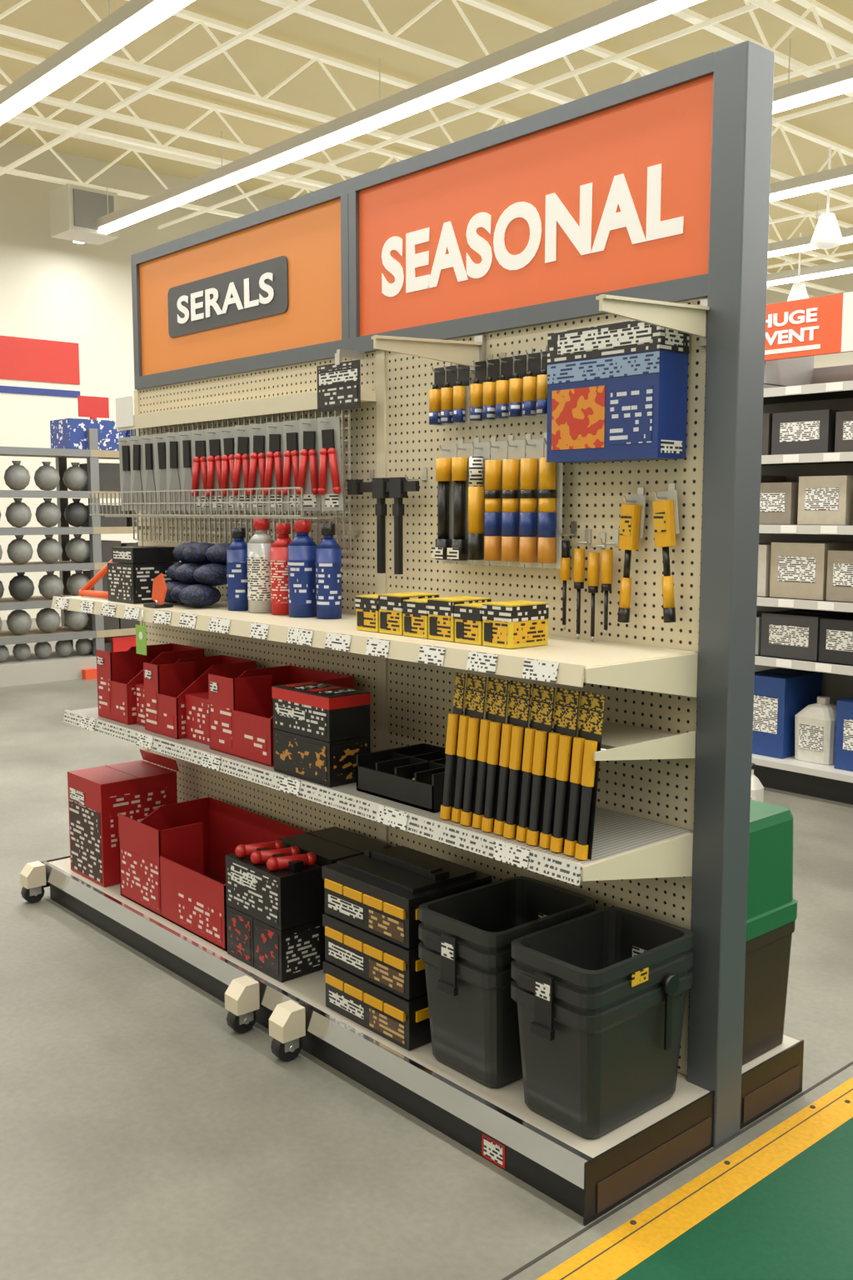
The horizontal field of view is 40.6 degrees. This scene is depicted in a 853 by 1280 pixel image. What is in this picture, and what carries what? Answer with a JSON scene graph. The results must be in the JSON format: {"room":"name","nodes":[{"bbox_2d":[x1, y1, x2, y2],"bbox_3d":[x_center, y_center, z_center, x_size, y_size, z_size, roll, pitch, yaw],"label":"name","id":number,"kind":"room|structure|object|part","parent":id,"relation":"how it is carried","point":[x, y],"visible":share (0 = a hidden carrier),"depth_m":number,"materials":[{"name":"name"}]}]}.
{"room":"hardware store","nodes":[
{"label":"hardware store","id":0,"kind":"room"},
{"bbox_2d":[0,139,287,619],"bbox_3d":[-3.948,-3.150,14.722,24.000,5.600,0.212,-6,9,-41],"label":"wall","id":1,"kind":"structure","parent":0,"point":[67,328],"depth_m":14.06,"materials":[{"name":"white"}]},
{"bbox_2d":[0,616,852,1279],"bbox_3d":[2.407,0.437,7.894,24.000,0.001,19.000,-6,9,-41],"label":"floor","id":2,"kind":"structure","parent":0,"point":[144,1136],"depth_m":2.49,"materials":[{"name":"concrete"}]},
{"bbox_2d":[0,395,139,687],"bbox_3d":[-2.275,-0.878,9.731,5.270,2.202,0.740,-6,9,-41],"label":"rack","id":3,"kind":"object","parent":2,"relation":"on","point":[92,439],"visible":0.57,"depth_m":9.00,"materials":[{"name":"grey metal"}]},
{"bbox_2d":[20,40,804,1225],"bbox_3d":[-0.268,-0.132,3.154,0.824,2.190,2.476,-6,9,-41],"label":"shelf unit","id":4,"kind":"object","parent":2,"relation":"on","point":[646,199],"visible":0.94,"depth_m":2.56,"materials":[{"name":"grey metal"}]},
{"bbox_2d":[78,559,112,598],"bbox_3d":[-1.017,-0.224,3.822,0.193,0.164,0.253,-6,9,-41],"label":"saw","id":5,"kind":"object","parent":4,"relation":"on","point":[85,591],"visible":0.36,"depth_m":3.81,"materials":[{"name":"orange plastic"}]},
{"bbox_2d":[107,545,179,603],"bbox_3d":[-0.889,-0.211,3.657,0.181,0.172,0.171,-6,9,-41],"label":"cartons","id":6,"kind":"object","parent":4,"relation":"on","point":[132,572],"visible":0.87,"depth_m":3.58},
{"bbox_2d":[143,573,173,608],"bbox_3d":[-0.791,-0.148,3.416,0.060,0.101,0.091,-6,9,-41],"label":"trowel","id":7,"kind":"object","parent":4,"relation":"on","point":[159,587],"visible":1,"depth_m":3.41,"materials":[{"name":"orange plastic"}]},
{"bbox_2d":[67,749,309,951],"bbox_3d":[-0.751,0.613,3.598,0.333,0.375,0.970,-6,9,-41],"label":"cartons","id":8,"kind":"object","parent":4,"relation":"on","point":[128,827],"visible":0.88,"depth_m":3.68,"materials":[{"name":"red cardboard"}]},
{"bbox_2d":[164,541,231,607],"bbox_3d":[-0.691,-0.201,3.492,0.227,0.189,0.285,-6,9,-41],"label":"bags","id":9,"kind":"object","parent":4,"relation":"on","point":[202,566],"visible":0.87,"depth_m":3.42,"materials":[{"name":"blue plastic"}]},
{"bbox_2d":[96,643,354,766],"bbox_3d":[-0.629,0.170,3.437,0.278,0.215,0.996,-6,9,-41],"label":"storage bins","id":10,"kind":"object","parent":4,"relation":"on","point":[225,703],"visible":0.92,"depth_m":3.36,"materials":[{"name":"red cardboard"}]},
{"bbox_2d":[118,415,343,511],"bbox_3d":[-0.635,-0.519,3.513,0.076,0.252,1.221,-6,9,-41],"label":"tools","id":11,"kind":"object","parent":4,"relation":"attached to","point":[306,453],"visible":0.87,"depth_m":3.39,"materials":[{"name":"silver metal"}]},
{"bbox_2d":[226,518,341,619],"bbox_3d":[-0.403,-0.203,3.188,0.448,0.262,0.088,6,9,43],"label":"bottles","id":12,"kind":"object","parent":4,"relation":"on","point":[297,577],"visible":1,"depth_m":3.15,"materials":[{"name":"blue"}]},
{"bbox_2d":[225,826,391,982],"bbox_3d":[-0.319,0.698,3.125,0.342,0.311,0.291,-6,9,-41],"label":"cartons","id":13,"kind":"object","parent":4,"relation":"on","point":[275,890],"visible":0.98,"depth_m":3.00,"materials":[{"name":"black cardboard"}]},
{"bbox_2d":[271,681,370,787],"bbox_3d":[-0.265,0.229,2.885,0.128,0.221,0.241,-6,9,-41],"label":"cartons","id":14,"kind":"object","parent":4,"relation":"on","point":[320,730],"visible":0.98,"depth_m":2.81,"materials":[{"name":"black printed cardboard"},{"name":"red plastic"}]},
{"bbox_3d":[-0.345,-0.014,3.093,0.374,0.099,2.314,-6,9,-41],"label":"shelf","id":15,"kind":"part","parent":4,"relation":"part of","materials":[{"name":"beige metal"}]},
{"bbox_3d":[-0.325,0.361,3.113,0.374,0.099,2.254,-6,9,-41],"label":"shelf","id":16,"kind":"part","parent":4,"relation":"part of","materials":[{"name":"beige metal"}]},
{"bbox_2d":[347,467,427,574],"bbox_3d":[-0.099,-0.310,3.013,0.068,0.271,0.270,-6,9,-41],"label":"clamp","id":17,"kind":"object","parent":4,"relation":"attached to","point":[382,488],"visible":1,"depth_m":2.98,"materials":[{"name":"black plastic"}]},
{"bbox_2d":[356,742,446,812],"bbox_3d":[0.005,0.318,2.703,0.215,0.085,0.275,-6,9,-41],"label":"tray","id":18,"kind":"object","parent":4,"relation":"on","point":[412,775],"visible":0.61,"depth_m":2.67,"materials":[{"name":"black plastic"}]},
{"bbox_2d":[322,845,492,1050],"bbox_3d":[-0.049,0.706,2.746,0.261,0.380,0.324,-6,9,-41],"label":"stack","id":19,"kind":"object","parent":4,"relation":"on","point":[373,969],"visible":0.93,"depth_m":2.65,"materials":[{"name":"black plastic"}]},
{"bbox_2d":[355,591,549,649],"bbox_3d":[0.044,-0.053,2.615,0.118,0.092,0.519,-6,9,-41],"label":"boxes","id":20,"kind":"object","parent":4,"relation":"on","point":[464,619],"visible":1,"depth_m":2.52,"materials":[{"name":"yellow cardboard"}]},
{"bbox_2d":[440,672,465,819],"bbox_3d":[0.054,0.228,2.477,0.051,0.314,0.031,-5,8,-35],"label":"brush","id":21,"kind":"object","parent":4,"relation":"on","point":[453,719],"visible":1,"depth_m":2.47,"materials":[{"name":"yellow plastic"}]},
{"bbox_2d":[451,673,476,822],"bbox_3d":[0.078,0.230,2.456,0.051,0.314,0.031,-5,8,-35],"label":"brush","id":22,"kind":"object","parent":4,"relation":"on","point":[471,681],"visible":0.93,"depth_m":2.45,"materials":[{"name":"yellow plastic"}]},
{"bbox_2d":[460,675,486,825],"bbox_3d":[0.096,0.233,2.429,0.051,0.314,0.031,-5,8,-35],"label":"brush","id":23,"kind":"object","parent":4,"relation":"on","point":[474,723],"visible":1,"depth_m":2.43,"materials":[{"name":"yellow plastic"}]},
{"bbox_2d":[472,676,498,828],"bbox_3d":[0.121,0.236,2.408,0.051,0.314,0.031,-5,8,-35],"label":"brush","id":24,"kind":"object","parent":4,"relation":"on","point":[492,682],"visible":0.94,"depth_m":2.40,"materials":[{"name":"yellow plastic"}]},
{"bbox_2d":[429,345,547,425],"bbox_3d":[0.152,-0.594,2.701,0.061,0.162,0.398,-6,9,-41],"label":"hanging tools","id":25,"kind":"object","parent":4,"relation":"attached to","point":[522,393],"visible":0.94,"depth_m":2.68,"materials":[{"name":"yellow plastic"}]},
{"bbox_2d":[481,678,508,831],"bbox_3d":[0.139,0.239,2.382,0.051,0.314,0.031,-5,8,-35],"label":"brush","id":26,"kind":"object","parent":4,"relation":"on","point":[496,727],"visible":1,"depth_m":2.38,"materials":[{"name":"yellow plastic"}]},
{"bbox_2d":[418,876,594,1088],"bbox_3d":[0.176,0.748,2.526,0.350,0.345,0.262,-6,9,-41],"label":"tote","id":27,"kind":"object","parent":4,"relation":"on","point":[467,937],"visible":0.73,"depth_m":2.43,"materials":[{"name":"plastic"}]},
{"bbox_2d":[494,680,519,834],"bbox_3d":[0.163,0.241,2.361,0.051,0.314,0.031,-5,8,-35],"label":"brush","id":28,"kind":"object","parent":4,"relation":"on","point":[514,691],"visible":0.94,"depth_m":2.36,"materials":[{"name":"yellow plastic"}]},
{"bbox_2d":[503,681,531,838],"bbox_3d":[0.181,0.244,2.334,0.051,0.314,0.031,-5,8,-35],"label":"brush","id":29,"kind":"object","parent":4,"relation":"on","point":[518,732],"visible":1,"depth_m":2.33,"materials":[{"name":"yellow plastic"}]},
{"bbox_2d":[515,683,544,841],"bbox_3d":[0.205,0.246,2.313,0.051,0.314,0.031,-5,8,-35],"label":"brush","id":30,"kind":"object","parent":4,"relation":"on","point":[537,690],"visible":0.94,"depth_m":2.31,"materials":[{"name":"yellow plastic"}]},
{"bbox_2d":[526,685,554,844],"bbox_3d":[0.224,0.249,2.286,0.051,0.314,0.031,-5,8,-35],"label":"brush","id":31,"kind":"object","parent":4,"relation":"on","point":[540,755],"visible":1,"depth_m":2.28,"materials":[{"name":"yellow plastic"}]},
{"bbox_2d":[539,687,567,848],"bbox_3d":[0.248,0.252,2.265,0.051,0.314,0.031,-5,8,-35],"label":"brush","id":32,"kind":"object","parent":4,"relation":"on","point":[562,693],"visible":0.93,"depth_m":2.26,"materials":[{"name":"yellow plastic"}]},
{"bbox_2d":[550,689,579,852],"bbox_3d":[0.266,0.255,2.239,0.051,0.314,0.031,-5,8,-35],"label":"brush","id":33,"kind":"object","parent":4,"relation":"on","point":[566,741],"visible":1,"depth_m":2.23,"materials":[{"name":"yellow plastic"}]},
{"bbox_2d":[564,690,593,855],"bbox_3d":[0.290,0.257,2.218,0.051,0.314,0.031,-5,8,-35],"label":"brush","id":34,"kind":"object","parent":4,"relation":"on","point":[572,839],"visible":0.94,"depth_m":2.21,"materials":[{"name":"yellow plastic"}]},
{"bbox_2d":[575,693,605,859],"bbox_3d":[0.308,0.260,2.191,0.051,0.314,0.031,-5,8,-35],"label":"brush","id":35,"kind":"object","parent":4,"relation":"on","point":[590,776],"visible":1,"depth_m":2.19,"materials":[{"name":"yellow plastic"}]},
{"bbox_2d":[510,906,694,1139],"bbox_3d":[0.355,0.771,2.325,0.350,0.345,0.242,-6,9,-41],"label":"tote","id":36,"kind":"object","parent":4,"relation":"on","point":[600,995],"visible":1,"depth_m":2.25,"materials":[{"name":"plastic"}]},
{"bbox_2d":[546,320,689,463],"bbox_3d":[0.395,-0.510,2.398,0.106,0.271,0.296,-6,9,-41],"label":"box","id":37,"kind":"object","parent":4,"relation":"attached to","point":[617,392],"visible":0.94,"depth_m":2.33,"materials":[{"name":"blue cardboard"}]},
{"bbox_3d":[0.609,-0.039,2.333,0.092,2.190,0.076,-6,9,-41],"label":"post","id":38,"kind":"part","parent":4,"relation":"part of","materials":[{"name":"grey metal"}]},
{"bbox_2d":[742,800,797,1065],"bbox_3d":[0.665,0.640,2.615,0.244,0.540,0.270,-6,9,-41],"label":"bin","id":39,"kind":"object","parent":4,"relation":"on","point":[772,916],"visible":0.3,"depth_m":2.52,"materials":[{"name":"brown"}]},
{"bbox_2d":[501,1060,852,1279],"bbox_3d":[-1.382,0.589,6.526,15.500,0.004,14.040,-6,9,-41],"label":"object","id":40,"kind":"structure","parent":2,"relation":"on","point":[780,1207],"depth_m":2.16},
{"bbox_2d":[750,762,764,802],"bbox_3d":[1.359,0.648,4.856,0.081,0.260,0.100,-6,9,-41],"label":"jug","id":41,"kind":"object","parent":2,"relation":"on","point":[757,787],"visible":0.3,"depth_m":4.82,"materials":[{"name":"white plastic"}]},
{"bbox_2d":[751,291,852,804],"bbox_3d":[4.006,-0.172,3.249,0.870,2.250,7.270,-6,9,-41],"label":"shelf","id":42,"kind":"object","parent":2,"relation":"on","point":[802,734],"visible":0.71,"depth_m":5.31,"materials":[{"name":"grey metal"}]},
{"bbox_2d":[0,0,852,297],"bbox_3d":[2.404,-4.792,7.302,24.008,0.875,19.000,-6,9,-41],"label":"ceiling","id":43,"kind":"structure","parent":0,"point":[262,74],"depth_m":11.08,"materials":[{"name":"beige metal"}]},
{"bbox_2d":[49,183,118,244],"bbox_3d":[-3.948,-4.918,13.308,0.600,0.530,0.520,-6,9,-41],"label":"heater","id":44,"kind":"object","parent":43,"relation":"hanging from","point":[74,209],"depth_m":13.11,"materials":[{"name":"beige metal"}]},
{"bbox_2d":[0,0,852,304],"bbox_3d":[2.370,-4.255,7.332,19.870,0.510,18.200,-6,9,-41],"label":"ceiling lights","id":45,"kind":"object","parent":43,"relation":"attached to","point":[134,18],"visible":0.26,"depth_m":8.86,"materials":[{"name":"white plastic"}]},
{"bbox_2d":[787,251,809,301],"label":"pendant lights","id":46,"kind":"object","parent":43,"relation":"hanging from","point":[798,292],"depth_m":15.36,"materials":[{"name":"white plastic"}]},
{"bbox_2d":[810,188,843,249],"label":"pendant lights","id":47,"kind":"object","parent":43,"relation":"hanging from","point":[827,234],"depth_m":11.72,"materials":[{"name":"white plastic"}]},
{"bbox_2d":[766,258,852,368],"bbox_3d":[11.472,-3.243,15.546,0.200,5.600,19.000,-6,9,-41],"label":"wall","id":48,"kind":"structure","parent":0,"point":[842,282],"depth_m":20.21,"materials":[{"name":"beige paint"}]}
]}

